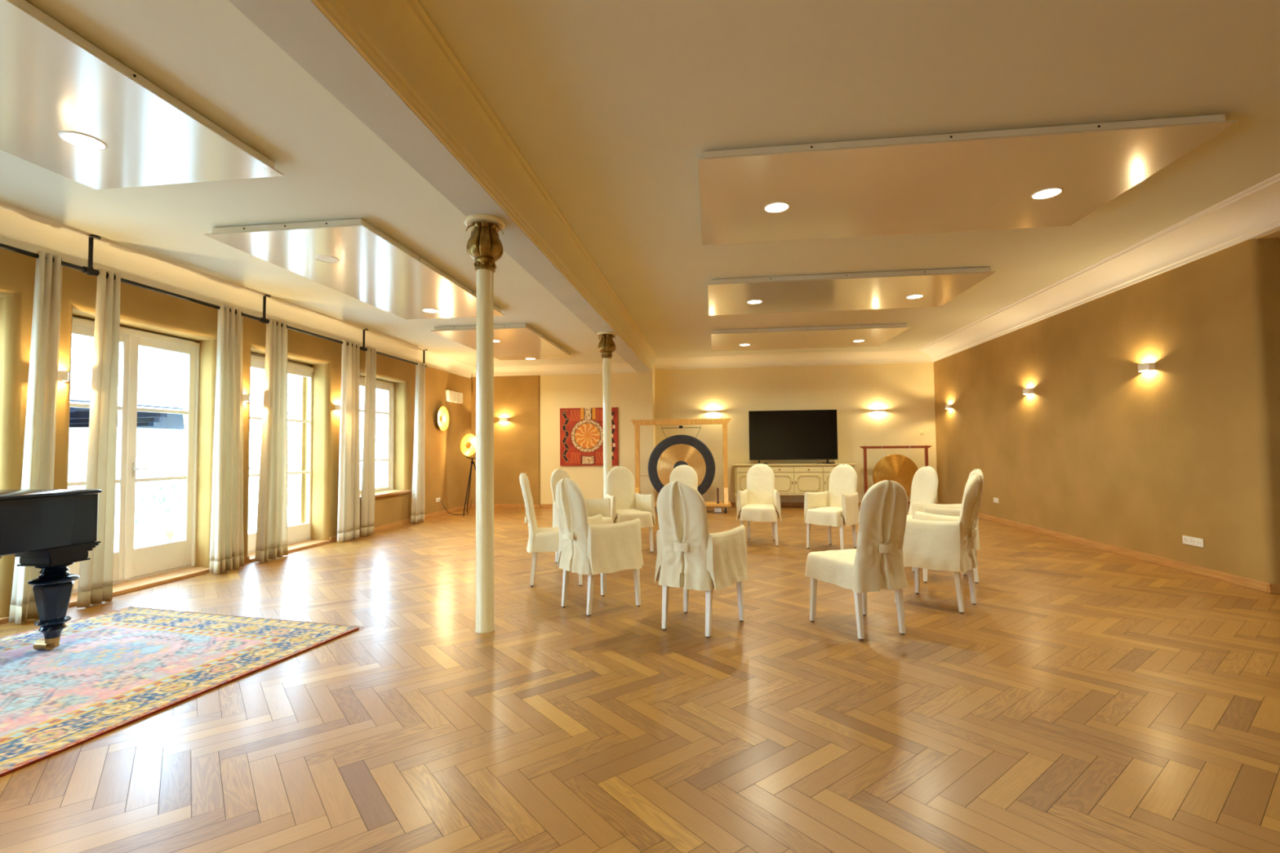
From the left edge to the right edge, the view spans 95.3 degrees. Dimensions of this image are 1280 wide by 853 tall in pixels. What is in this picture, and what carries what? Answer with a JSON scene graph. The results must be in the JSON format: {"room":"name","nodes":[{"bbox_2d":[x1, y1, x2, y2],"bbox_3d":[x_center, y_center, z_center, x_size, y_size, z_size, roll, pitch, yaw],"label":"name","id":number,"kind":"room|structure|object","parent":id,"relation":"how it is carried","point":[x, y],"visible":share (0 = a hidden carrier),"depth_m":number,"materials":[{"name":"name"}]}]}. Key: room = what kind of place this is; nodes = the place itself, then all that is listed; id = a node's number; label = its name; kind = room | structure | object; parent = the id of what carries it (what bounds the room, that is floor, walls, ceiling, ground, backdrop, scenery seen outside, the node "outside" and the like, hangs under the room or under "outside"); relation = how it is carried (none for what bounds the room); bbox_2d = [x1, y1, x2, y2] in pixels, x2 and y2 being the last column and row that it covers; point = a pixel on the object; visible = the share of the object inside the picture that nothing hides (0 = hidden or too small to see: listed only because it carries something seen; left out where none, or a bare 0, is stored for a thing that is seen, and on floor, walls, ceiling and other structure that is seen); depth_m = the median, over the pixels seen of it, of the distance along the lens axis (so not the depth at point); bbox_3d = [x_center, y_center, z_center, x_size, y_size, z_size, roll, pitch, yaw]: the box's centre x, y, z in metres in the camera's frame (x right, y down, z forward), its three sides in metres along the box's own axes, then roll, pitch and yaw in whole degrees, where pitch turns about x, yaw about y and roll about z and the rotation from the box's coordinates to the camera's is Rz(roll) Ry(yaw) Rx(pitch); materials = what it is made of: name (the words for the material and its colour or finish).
{"room":"music room","nodes":[
{"label":"music room","id":0,"kind":"room"},
{"bbox_2d":[0,248,471,617],"bbox_3d":[-4.830,0.146,5.514,0.450,2.920,16.150,-1,-2,7],"label":"wall","id":1,"kind":"structure","parent":0,"point":[446,469],"depth_m":6.32,"materials":[{"name":"paint"}]},
{"bbox_2d":[0,617,8,624],"bbox_3d":[-5.031,1.420,3.626,0.460,0.035,1.546,-1,-2,7],"label":"trim","id":2,"kind":"structure","parent":1,"relation":"attached to","point":[2,620],"depth_m":4.33,"materials":[{"name":"brown wood"}]},
{"bbox_2d":[57,370,68,381],"bbox_3d":[-4.672,-0.407,4.683,0.085,0.076,0.130,-1,-2,7],"label":"wall lamp","id":3,"kind":"object","parent":1,"relation":"attached to","point":[63,375],"visible":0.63,"depth_m":4.68,"materials":[{"name":"beige"}]},
{"bbox_2d":[66,315,199,593],"bbox_3d":[-4.939,0.213,5.591,0.203,2.545,1.740,-1,-2,7],"label":"door","id":4,"kind":"structure","parent":1,"relation":"in","point":[130,563],"depth_m":5.66,"materials":[{"name":"white paint"}]},
{"bbox_2d":[68,566,209,607],"bbox_3d":[-4.798,1.489,5.491,0.460,0.035,1.466,-1,-2,7],"label":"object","id":5,"kind":"structure","parent":1,"relation":"attached to","point":[122,588],"depth_m":5.57,"materials":[{"name":"brown wood"}]},
{"bbox_2d":[0,234,427,367],"bbox_3d":[-4.638,-1.444,4.197,0.120,0.324,12.670,-1,-2,7],"label":"curtain rod","id":6,"kind":"object","parent":1,"relation":"attached to","point":[90,270],"visible":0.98,"depth_m":5.47,"materials":[{"name":"black metal"}]},
{"bbox_2d":[8,250,62,624],"bbox_3d":[-4.582,0.055,4.446,0.149,2.793,0.263,-1,-2,7],"label":"curtain","id":7,"kind":"object","parent":6,"relation":"hanging from","point":[38,458],"visible":0.81,"depth_m":4.44,"materials":[{"name":"fabric"}]},
{"bbox_2d":[76,268,120,608],"bbox_3d":[-4.539,0.071,4.888,0.147,2.793,0.274,-1,-2,7],"label":"curtain","id":8,"kind":"object","parent":6,"relation":"hanging from","point":[95,574],"visible":0.91,"depth_m":4.88,"materials":[{"name":"fabric"}]},
{"bbox_2d":[209,303,244,573],"bbox_3d":[-4.362,0.120,6.205,0.150,2.793,0.402,-1,-2,7],"label":"curtain","id":9,"kind":"object","parent":6,"relation":"hanging from","point":[227,542],"visible":1,"depth_m":6.14,"materials":[{"name":"fabric"}]},
{"bbox_2d":[254,317,288,562],"bbox_3d":[-4.288,0.143,6.833,0.143,2.793,0.463,-1,-2,5],"label":"curtain","id":10,"kind":"object","parent":6,"relation":"hanging from","point":[272,541],"visible":1,"depth_m":6.79,"materials":[{"name":"fabric"}]},
{"bbox_2d":[337,339,359,542],"bbox_3d":[-4.109,0.194,8.227,0.144,2.793,0.451,-1,-2,7],"label":"curtain","id":11,"kind":"object","parent":6,"relation":"hanging from","point":[348,491],"visible":1,"depth_m":8.17,"materials":[{"name":"fabric"}]},
{"bbox_2d":[360,346,376,536],"bbox_3d":[-4.050,0.212,8.700,0.135,2.793,0.306,0,-2,-4],"label":"curtain","id":12,"kind":"object","parent":6,"relation":"hanging from","point":[368,480],"visible":0.98,"depth_m":8.65,"materials":[{"name":"fabric"}]},
{"bbox_2d":[410,361,425,523],"bbox_3d":[-3.865,0.268,10.222,0.148,2.793,0.420,-1,-2,7],"label":"curtain","id":13,"kind":"object","parent":6,"relation":"hanging from","point":[418,494],"visible":1,"depth_m":10.16,"materials":[{"name":"fabric"}]},
{"bbox_2d":[0,202,475,378],"bbox_3d":[-4.758,-1.429,5.462,0.650,0.262,15.550,-1,-2,7],"label":"trim","id":14,"kind":"structure","parent":1,"relation":"attached to","point":[19,228],"depth_m":5.78,"materials":[{"name":"beige paint"}]},
{"bbox_2d":[243,394,248,401],"bbox_3d":[-4.442,-0.320,6.516,0.085,0.076,0.155,-1,-2,7],"label":"wall lamp","id":15,"kind":"object","parent":1,"relation":"attached to","point":[246,397],"visible":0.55,"depth_m":6.51,"materials":[{"name":"beige"}]},
{"bbox_2d":[244,555,249,564],"bbox_3d":[-4.462,1.499,6.401,0.022,0.078,0.420,-1,-2,7],"label":"baseboard","id":16,"kind":"object","parent":1,"relation":"attached to","point":[246,559],"visible":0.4,"depth_m":6.57,"materials":[{"name":"brown wood"}]},
{"bbox_2d":[247,352,313,553],"bbox_3d":[-4.704,0.292,7.474,0.203,2.525,1.740,-1,-2,7],"label":"door","id":17,"kind":"structure","parent":1,"relation":"in","point":[297,533],"depth_m":7.95,"materials":[{"name":"white paint"}]},
{"bbox_2d":[247,540,329,562],"bbox_3d":[-4.568,1.557,7.335,0.460,0.035,1.406,-1,-2,7],"label":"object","id":18,"kind":"structure","parent":1,"relation":"attached to","point":[301,545],"depth_m":7.58,"materials":[{"name":"brown wood"}]},
{"bbox_2d":[334,404,340,409],"bbox_3d":[-4.227,-0.266,8.242,0.085,0.076,0.155,-1,-2,7],"label":"wall lamp","id":19,"kind":"object","parent":1,"relation":"attached to","point":[336,406],"visible":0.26,"depth_m":8.17,"materials":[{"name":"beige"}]},
{"bbox_2d":[359,376,394,493],"bbox_3d":[-4.456,0.091,9.486,0.203,1.994,1.655,-1,-2,7],"label":"window","id":20,"kind":"structure","parent":1,"relation":"in","point":[388,387],"depth_m":10.08,"materials":[{"name":"white paint"}]},
{"bbox_2d":[360,489,412,499],"bbox_3d":[-4.265,1.098,9.442,0.415,0.037,1.570,-1,-2,7],"label":"windowsill","id":21,"kind":"structure","parent":1,"relation":"attached to","point":[406,491],"depth_m":9.53,"materials":[{"name":"brown wood"}]},
{"bbox_2d":[328,504,471,542],"bbox_3d":[-3.969,1.645,10.353,0.022,0.078,4.730,-1,-2,7],"label":"baseboard","id":22,"kind":"structure","parent":1,"relation":"attached to","point":[332,539],"depth_m":9.98,"materials":[{"name":"brown wood"}]},
{"bbox_2d":[437,405,449,431],"bbox_3d":[-3.844,-0.152,11.316,0.082,0.500,0.500,-1,-2,7],"label":"wall lamp","id":23,"kind":"object","parent":1,"relation":"attached to","point":[443,419],"visible":1,"depth_m":11.34,"materials":[{"name":"gold metal"}]},
{"bbox_2d":[445,390,462,403],"bbox_3d":[-3.786,-0.601,11.890,0.070,0.220,0.660,-1,-2,7],"label":"wall box","id":24,"kind":"object","parent":1,"relation":"attached to","point":[451,396],"visible":1,"depth_m":11.80,"materials":[{"name":"beige plastic"}]},
{"bbox_2d":[0,0,626,366],"bbox_3d":[-2.980,-1.677,5.401,4.200,0.200,16.050,-1,-2,7],"label":"ceiling","id":25,"kind":"structure","parent":0,"point":[208,55],"depth_m":4.03,"materials":[{"name":"paint"}]},
{"bbox_2d":[0,0,284,189],"bbox_3d":[-3.096,-1.653,2.238,1.350,0.076,3.050,-1,-2,7],"label":"ceiling panel","id":26,"kind":"object","parent":25,"relation":"attached to","point":[69,108],"visible":1,"depth_m":3.04,"materials":[{"name":"silver metal"}]},
{"bbox_2d":[57,130,106,150],"bbox_3d":[-3.083,-1.581,3.228,0.196,0.006,0.196,-1,-2,7],"label":"recessed light","id":27,"kind":"object","parent":26,"relation":"on","point":[81,140],"depth_m":3.22,"materials":[{"name":"white"}]},
{"bbox_2d":[204,218,504,319],"bbox_3d":[-2.613,-1.511,6.090,1.355,0.076,3.080,-1,-2,7],"label":"ceiling panel","id":28,"kind":"object","parent":25,"relation":"attached to","point":[353,258],"visible":1,"depth_m":5.39,"materials":[{"name":"silver metal"}]},
{"bbox_2d":[315,255,339,262],"bbox_3d":[-2.816,-1.506,5.248,0.196,0.006,0.196,-1,-2,7],"label":"recessed light","id":29,"kind":"object","parent":28,"relation":"on","point":[322,259],"depth_m":5.24,"materials":[{"name":"beige plastic"}]},
{"bbox_2d":[422,308,439,312],"bbox_3d":[-2.590,-1.433,7.214,0.196,0.006,0.196,-1,-2,7],"label":"recessed light","id":30,"kind":"object","parent":28,"relation":"on","point":[425,310],"depth_m":7.21,"materials":[{"name":"white"}]},
{"bbox_2d":[228,0,657,372],"bbox_3d":[-0.881,-1.621,4.844,0.481,0.374,15.277,-1,-2,8],"label":"ceiling beam","id":31,"kind":"structure","parent":25,"relation":"attached to","point":[387,62],"depth_m":3.06,"materials":[{"name":"beige paint"}]},
{"bbox_2d":[431,323,573,359],"bbox_3d":[-2.153,-1.375,9.789,1.450,0.076,2.820,-1,-2,7],"label":"ceiling panel","id":32,"kind":"object","parent":25,"relation":"attached to","point":[511,341],"visible":0.79,"depth_m":9.35,"materials":[{"name":"silver metal"}]},
{"bbox_2d":[471,372,656,505],"bbox_3d":[-1.891,0.310,12.916,4.450,2.900,0.730,-1,-2,7],"label":"wall","id":33,"kind":"structure","parent":0,"point":[633,393],"depth_m":12.58,"materials":[{"name":"beige paint"}]},
{"bbox_2d":[498,417,508,421],"bbox_3d":[-2.963,-0.150,12.656,0.190,0.076,0.085,-1,-2,7],"label":"wall lamp","id":34,"kind":"object","parent":33,"relation":"attached to","point":[500,419],"visible":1,"depth_m":12.62,"materials":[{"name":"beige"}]},
{"bbox_2d":[471,504,552,507],"bbox_3d":[-1.699,1.704,12.477,4.000,0.078,0.052,-1,-2,7],"label":"baseboard","id":35,"kind":"structure","parent":33,"relation":"attached to","point":[473,505],"depth_m":12.57,"materials":[{"name":"brown wood"}]},
{"bbox_2d":[471,362,640,377],"bbox_3d":[-1.934,-1.218,12.544,3.900,0.197,0.230,-1,-2,7],"label":"trim","id":36,"kind":"structure","parent":33,"relation":"attached to","point":[617,367],"depth_m":12.55,"materials":[{"name":"beige paint"}]},
{"bbox_2d":[560,407,617,466],"bbox_3d":[-1.093,0.218,12.462,1.260,1.235,0.034,-1,-2,7],"label":"painting","id":37,"kind":"object","parent":33,"relation":"attached to","point":[581,429],"visible":0.8,"depth_m":12.46,"materials":[{"name":"red fabric"}]},
{"bbox_2d":[0,506,1279,852],"bbox_3d":[1.085,1.482,4.759,12.220,0.120,16.015,-1,-2,7],"label":"floor","id":38,"kind":"structure","parent":0,"point":[1087,699],"depth_m":2.70,"materials":[{"name":"brown wood"}]},
{"bbox_2d":[0,606,364,777],"bbox_3d":[-3.489,1.381,2.777,2.244,0.017,3.450,-1,-2,15],"label":"rug","id":39,"kind":"object","parent":38,"relation":"on","point":[108,672],"visible":0.99,"depth_m":3.39,"materials":[{"name":"fabric"}]},
{"bbox_2d":[0,489,102,650],"bbox_3d":[-4.174,0.882,2.800,1.024,1.002,2.207,-1,-2,7],"label":"piano","id":40,"kind":"object","parent":39,"relation":"on","point":[51,531],"visible":1,"depth_m":3.62,"materials":[{"name":"black paint"}]},
{"bbox_2d":[44,636,60,644],"bbox_3d":[-3.710,1.344,3.681,0.072,0.055,0.072,-1,-2,7],"label":"caster","id":41,"kind":"object","parent":40,"relation":"on","point":[48,640],"depth_m":3.66,"materials":[{"name":"gold metal"}]},
{"bbox_2d":[439,498,472,515],"bbox_3d":[-3.565,1.563,11.291,0.618,0.302,0.076,0,-2,-13],"label":"cable","id":42,"kind":"object","parent":38,"relation":"on","point":[472,499],"visible":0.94,"depth_m":11.29,"materials":[{"name":"black plastic"}]},
{"bbox_2d":[459,433,475,516],"bbox_3d":[-3.312,0.929,11.350,0.576,1.577,0.525,-1,-2,23],"label":"tripod floor lamp","id":43,"kind":"object","parent":38,"relation":"on","point":[466,447],"visible":0.8,"depth_m":11.41,"materials":[{"name":"black metal"}]},
{"bbox_2d":[464,213,505,633],"bbox_3d":[-1.091,-0.025,4.100,0.284,2.884,0.284,-1,-2,7],"label":"column","id":44,"kind":"structure","parent":38,"relation":"on","point":[484,246],"depth_m":4.05,"materials":[{"name":"beige paint"}]},
{"bbox_2d":[519,472,582,586],"bbox_3d":[-0.811,0.955,5.554,0.663,1.030,0.494,0,-2,-8],"label":"chair","id":45,"kind":"object","parent":38,"relation":"on","point":[540,540],"visible":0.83,"depth_m":5.35,"materials":[{"name":"fabric"}]},
{"bbox_2d":[551,468,613,563],"bbox_3d":[-0.663,0.990,6.503,0.663,1.030,0.578,-2,-2,29],"label":"chair","id":46,"kind":"object","parent":38,"relation":"on","point":[596,506],"visible":0.41,"depth_m":6.60,"materials":[{"name":"fabric"}]},
{"bbox_2d":[555,477,643,616],"bbox_3d":[-0.340,0.916,4.660,0.663,1.030,0.578,1,-3,-42],"label":"chair","id":47,"kind":"object","parent":38,"relation":"on","point":[590,547],"visible":1,"depth_m":4.47,"materials":[{"name":"fabric"}]},
{"bbox_2d":[596,331,617,498],"bbox_3d":[-0.455,0.123,8.140,0.284,2.884,0.284,-1,-2,7],"label":"column","id":48,"kind":"structure","parent":38,"relation":"on","point":[606,346],"depth_m":8.10,"materials":[{"name":"beige paint"}]},
{"bbox_2d":[605,466,655,552],"bbox_3d":[-0.157,1.012,7.205,0.578,1.030,0.663,0,-2,-21],"label":"chair","id":49,"kind":"object","parent":38,"relation":"on","point":[626,504],"visible":0.86,"depth_m":7.35,"materials":[{"name":"fabric"}]},
{"bbox_2d":[631,417,731,512],"bbox_3d":[0.817,0.769,11.588,1.997,1.830,0.600,-1,-2,7],"label":"stand","id":50,"kind":"object","parent":38,"relation":"on","point":[637,423],"visible":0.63,"depth_m":11.55,"materials":[{"name":"brown wood"}]},
{"bbox_2d":[648,435,715,495],"bbox_3d":[0.819,0.831,11.555,1.336,1.336,0.080,-1,-2,7],"label":"gong","id":51,"kind":"object","parent":50,"relation":"on","point":[675,451],"visible":0.56,"depth_m":11.56,"materials":[{"name":"brown metal"}]},
{"bbox_2d":[716,488,719,503],"bbox_3d":[1.517,1.349,11.358,0.048,0.300,0.048,-1,-2,7],"label":"mallet","id":52,"kind":"object","parent":50,"relation":"on","point":[717,502],"visible":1,"depth_m":11.34,"materials":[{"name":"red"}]},
{"bbox_2d":[669,464,697,489],"bbox_3d":[0.546,1.015,7.471,0.494,1.030,0.662,-1,-2,15],"label":"chair","id":53,"kind":"object","parent":38,"relation":"on","point":[685,473],"visible":0.28,"depth_m":7.72,"materials":[{"name":"fabric"}]},
{"bbox_2d":[654,480,747,637],"bbox_3d":[0.417,0.889,4.138,0.578,1.030,0.663,-2,-3,31],"label":"chair","id":54,"kind":"object","parent":38,"relation":"on","point":[688,557],"visible":1,"depth_m":3.93,"materials":[{"name":"fabric"}]},
{"bbox_2d":[714,506,721,512],"bbox_3d":[1.508,1.617,11.289,0.144,0.100,0.084,-1,-2,7],"label":"block","id":55,"kind":"object","parent":38,"relation":"on","point":[717,509],"visible":1,"depth_m":11.25,"materials":[{"name":"beige plastic"}]},
{"bbox_2d":[736,463,782,546],"bbox_3d":[1.577,1.014,7.697,0.578,1.030,0.662,-1,-2,15],"label":"chair","id":56,"kind":"object","parent":38,"relation":"on","point":[759,502],"visible":0.99,"depth_m":7.83,"materials":[{"name":"fabric"}]},
{"bbox_2d":[732,462,856,508],"bbox_3d":[3.163,1.229,12.085,2.460,0.905,0.558,-1,-2,7],"label":"sideboard","id":57,"kind":"object","parent":38,"relation":"on","point":[790,479],"visible":0.55,"depth_m":11.84,"materials":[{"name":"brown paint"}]},
{"bbox_2d":[748,409,837,463],"bbox_3d":[3.181,0.217,12.139,1.790,1.110,0.254,-1,-2,7],"label":"television","id":58,"kind":"object","parent":57,"relation":"on","point":[798,434],"visible":0.93,"depth_m":12.11,"materials":[{"name":"black plastic"}]},
{"bbox_2d":[804,463,859,550],"bbox_3d":[2.394,0.988,7.213,0.663,1.030,0.578,2,-3,-44],"label":"chair","id":59,"kind":"object","parent":38,"relation":"on","point":[837,506],"visible":0.99,"depth_m":7.22,"materials":[{"name":"fabric"}]},
{"bbox_2d":[804,480,908,640],"bbox_3d":[1.505,0.875,4.042,0.494,1.030,0.662,0,-2,-14],"label":"chair","id":60,"kind":"object","parent":38,"relation":"on","point":[876,564],"visible":1,"depth_m":3.81,"materials":[{"name":"fabric"}]},
{"bbox_2d":[859,444,931,504],"bbox_3d":[5.151,1.006,11.723,1.387,1.285,0.480,-1,-2,7],"label":"stand","id":61,"kind":"object","parent":38,"relation":"on","point":[926,447],"visible":0.48,"depth_m":11.74,"materials":[{"name":"brown wood"}]},
{"bbox_2d":[872,453,918,496],"bbox_3d":[5.144,1.008,11.706,0.904,0.904,0.076,-1,-2,7],"label":"gong","id":62,"kind":"object","parent":61,"relation":"hanging from","point":[900,468],"visible":0.67,"depth_m":11.68,"materials":[{"name":"brown metal"}]},
{"bbox_2d":[906,466,938,519],"bbox_3d":[2.864,0.948,6.294,0.663,1.030,0.494,0,-2,-15],"label":"chair","id":63,"kind":"object","parent":38,"relation":"on","point":[924,487],"visible":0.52,"depth_m":6.33,"materials":[{"name":"fabric"}]},
{"bbox_2d":[894,474,983,613],"bbox_3d":[2.363,0.890,4.640,0.663,1.030,0.578,-3,-3,44],"label":"chair","id":64,"kind":"object","parent":38,"relation":"on","point":[935,542],"visible":0.94,"depth_m":4.42,"materials":[{"name":"fabric"}]},
{"bbox_2d":[911,468,983,583],"bbox_3d":[2.893,0.919,5.536,0.662,1.030,0.578,-1,-2,13],"label":"chair","id":65,"kind":"object","parent":38,"relation":"on","point":[953,510],"visible":0.19,"depth_m":5.34,"materials":[{"name":"fabric"}]},
{"bbox_2d":[654,362,937,503],"bbox_3d":[3.394,0.070,12.532,6.140,3.250,0.200,-1,-2,7],"label":"wall","id":66,"kind":"structure","parent":0,"point":[906,391],"depth_m":12.41,"materials":[{"name":"beige paint"}]},
{"bbox_2d":[706,409,719,413],"bbox_3d":[1.588,-0.325,12.621,0.270,0.056,0.100,-1,-2,7],"label":"wall lamp","id":67,"kind":"object","parent":66,"relation":"attached to","point":[709,411],"visible":1,"depth_m":12.57,"materials":[{"name":"beige metal"}]},
{"bbox_2d":[654,349,933,369],"bbox_3d":[3.196,-1.410,12.284,5.830,0.212,0.490,-1,-2,7],"label":"trim","id":68,"kind":"structure","parent":66,"relation":"attached to","point":[900,356],"depth_m":12.34,"materials":[{"name":"beige paint"}]},
{"bbox_2d":[730,502,936,506],"bbox_3d":[3.235,1.653,12.382,5.818,0.078,0.022,-1,-2,7],"label":"baseboard","id":69,"kind":"structure","parent":66,"relation":"attached to","point":[732,504],"depth_m":12.37,"materials":[{"name":"brown wood"}]},
{"bbox_2d":[871,408,885,412],"bbox_3d":[4.994,-0.333,12.196,0.270,0.056,0.100,-1,-2,7],"label":"wall lamp","id":70,"kind":"object","parent":66,"relation":"attached to","point":[872,410],"visible":1,"depth_m":12.15,"materials":[{"name":"beige metal"}]},
{"bbox_2d":[418,0,1279,356],"bbox_3d":[2.412,-1.844,4.734,6.310,0.100,16.050,-1,-2,7],"label":"ceiling","id":71,"kind":"structure","parent":0,"point":[614,106],"depth_m":3.30,"materials":[{"name":"paint"}]},
{"bbox_2d":[711,323,910,351],"bbox_3d":[2.825,-1.544,10.253,3.120,0.076,1.720,-1,-2,7],"label":"ceiling panel","id":72,"kind":"object","parent":71,"relation":"attached to","point":[857,335],"visible":1,"depth_m":9.96,"materials":[{"name":"silver metal"}]},
{"bbox_2d":[739,343,750,346],"bbox_3d":[1.907,-1.487,10.607,0.196,0.006,0.196,-1,-2,7],"label":"recessed light","id":73,"kind":"object","parent":72,"relation":"on","point":[740,344],"depth_m":10.61,"materials":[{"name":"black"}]},
{"bbox_2d":[853,339,864,342],"bbox_3d":[3.873,-1.517,10.322,0.196,0.006,0.196,-1,-2,7],"label":"recessed light","id":74,"kind":"object","parent":72,"relation":"on","point":[854,340],"depth_m":10.31,"materials":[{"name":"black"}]},
{"bbox_2d":[707,266,995,315],"bbox_3d":[2.414,-1.654,7.283,3.100,0.076,1.560,-1,-2,7],"label":"ceiling panel","id":75,"kind":"object","parent":71,"relation":"attached to","point":[931,287],"visible":1,"depth_m":7.02,"materials":[{"name":"silver metal"}]},
{"bbox_2d":[746,299,762,303],"bbox_3d":[1.474,-1.602,7.493,0.196,0.006,0.196,-1,-2,7],"label":"recessed light","id":76,"kind":"object","parent":75,"relation":"on","point":[748,301],"depth_m":7.47,"materials":[{"name":"white"}]},
{"bbox_2d":[906,294,923,298],"bbox_3d":[3.442,-1.628,7.304,0.196,0.006,0.196,-1,-2,7],"label":"recessed light","id":77,"kind":"object","parent":75,"relation":"on","point":[908,296],"depth_m":7.31,"materials":[{"name":"white"}]},
{"bbox_2d":[697,113,1237,244],"bbox_3d":[2.033,-1.760,4.394,3.140,0.076,1.610,-1,-2,7],"label":"ceiling panel","id":78,"kind":"object","parent":71,"relation":"attached to","point":[1056,175],"visible":1,"depth_m":4.10,"materials":[{"name":"silver metal"}]},
{"bbox_2d":[764,201,789,213],"bbox_3d":[1.067,-1.710,4.551,0.196,0.006,0.196,-1,-2,7],"label":"recessed light","id":79,"kind":"object","parent":78,"relation":"on","point":[769,206],"depth_m":4.54,"materials":[{"name":"white"}]},
{"bbox_2d":[1031,186,1062,199],"bbox_3d":[3.032,-1.737,4.346,0.196,0.006,0.196,-1,-2,7],"label":"recessed light","id":80,"kind":"object","parent":78,"relation":"on","point":[1040,193],"depth_m":4.33,"materials":[{"name":"white"}]},
{"bbox_2d":[933,237,1279,583],"bbox_3d":[6.692,-0.001,8.472,2.010,3.020,7.440,-1,-2,7],"label":"wall","id":81,"kind":"structure","parent":0,"point":[1102,449],"depth_m":6.24,"materials":[{"name":"paint"}]},
{"bbox_2d":[945,404,951,408],"bbox_3d":[5.985,-0.386,11.318,0.085,0.076,0.155,-1,-2,7],"label":"wall lamp","id":82,"kind":"object","parent":81,"relation":"attached to","point":[948,406],"visible":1,"depth_m":11.26,"materials":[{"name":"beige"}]},
{"bbox_2d":[993,497,998,503],"bbox_3d":[5.823,1.209,9.534,0.012,0.081,0.162,-1,-2,7],"label":"wall socket","id":83,"kind":"object","parent":81,"relation":"attached to","point":[995,500],"visible":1,"depth_m":9.53,"materials":[{"name":"beige plastic"}]},
{"bbox_2d":[1022,387,1033,394],"bbox_3d":[5.629,-0.511,8.473,0.085,0.076,0.155,-1,-2,7],"label":"wall lamp","id":84,"kind":"object","parent":81,"relation":"attached to","point":[1025,391],"visible":1,"depth_m":8.41,"materials":[{"name":"beige metal"}]},
{"bbox_2d":[916,173,1279,361],"bbox_3d":[4.947,-1.731,4.362,0.590,0.207,15.750,-1,-2,7],"label":"trim","id":85,"kind":"structure","parent":81,"relation":"attached to","point":[1253,212],"depth_m":5.95,"materials":[{"name":"white paint"}]},
{"bbox_2d":[937,502,1268,592],"bbox_3d":[5.686,1.480,8.442,0.022,0.078,7.240,-1,-2,7],"label":"baseboard","id":86,"kind":"structure","parent":81,"relation":"attached to","point":[1223,576],"depth_m":6.20,"materials":[{"name":"brown wood"}]},
{"bbox_2d":[1137,362,1155,371],"bbox_3d":[5.340,-0.627,6.163,0.085,0.076,0.155,-1,-2,7],"label":"wall lamp","id":87,"kind":"object","parent":81,"relation":"attached to","point":[1148,366],"visible":1,"depth_m":6.11,"materials":[{"name":"beige metal"}]},
{"bbox_2d":[1182,535,1204,547],"bbox_3d":[5.334,1.107,5.616,0.012,0.082,0.250,-1,-2,7],"label":"wall socket","id":88,"kind":"object","parent":81,"relation":"attached to","point":[1193,541],"visible":1,"depth_m":5.61,"materials":[{"name":"beige plastic"}]},
{"bbox_2d":[1182,537,1187,542],"bbox_3d":[5.341,1.112,5.705,0.003,0.056,0.056,-1,-2,7],"label":"outlet","id":89,"kind":"object","parent":88,"relation":"attached to","point":[1184,539],"depth_m":5.71,"materials":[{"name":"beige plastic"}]},
{"bbox_2d":[1189,538,1195,544],"bbox_3d":[5.331,1.109,5.626,0.003,0.056,0.056,-1,-2,7],"label":"outlet","id":90,"kind":"object","parent":88,"relation":"attached to","point":[1192,541],"depth_m":5.63,"materials":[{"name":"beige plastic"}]},
{"bbox_2d":[1196,539,1201,546],"bbox_3d":[5.321,1.107,5.548,0.003,0.056,0.056,-1,-2,7],"label":"outlet","id":91,"kind":"object","parent":88,"relation":"attached to","point":[1198,541],"depth_m":5.55,"materials":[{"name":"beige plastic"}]},
{"bbox_2d":[1267,583,1279,593],"bbox_3d":[5.737,1.339,4.779,1.032,0.078,0.022,-1,-2,7],"label":"baseboard","id":92,"kind":"structure","parent":81,"relation":"attached to","point":[1272,588],"depth_m":4.83,"materials":[{"name":"brown wood"}]},
{"bbox_2d":[1256,228,1279,239],"bbox_3d":[5.773,-1.870,0.765,2.080,0.215,8.810,-1,-2,7],"label":"ceiling","id":93,"kind":"structure","parent":0,"point":[1276,233],"depth_m":4.88,"materials":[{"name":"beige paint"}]},
{"label":"outside","id":94,"kind":"structure","parent":0,"visible":0},
{"bbox_2d":[113,463,384,551],"bbox_3d":[-30.724,2.474,18.872,54.300,0.180,90.000,-1,-2,7],"label":"ground","id":95,"kind":"structure","parent":94,"point":[143,537],"depth_m":14.79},
{"bbox_2d":[67,399,184,492],"bbox_3d":[-15.316,0.780,12.170,9.580,2.400,22.400,-1,-2,7],"label":"pavilion","id":96,"kind":"object","parent":95,"relation":"on","point":[157,434],"visible":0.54,"depth_m":21.56,"materials":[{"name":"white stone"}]},
{"bbox_2d":[134,465,182,539],"bbox_3d":[-7.521,1.230,9.295,1.504,1.247,1.610,-1,-2,22],"label":"shrub","id":97,"kind":"object","parent":95,"relation":"on","point":[170,534],"visible":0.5,"depth_m":9.22,"materials":[{"name":"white plant"}]},
{"bbox_2d":[248,448,301,505],"bbox_3d":[-7.730,1.111,12.606,1.531,1.638,1.540,-1,-2,7],"label":"shrub","id":98,"kind":"object","parent":95,"relation":"on","point":[288,460],"visible":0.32,"depth_m":12.64,"materials":[{"name":"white plant"}]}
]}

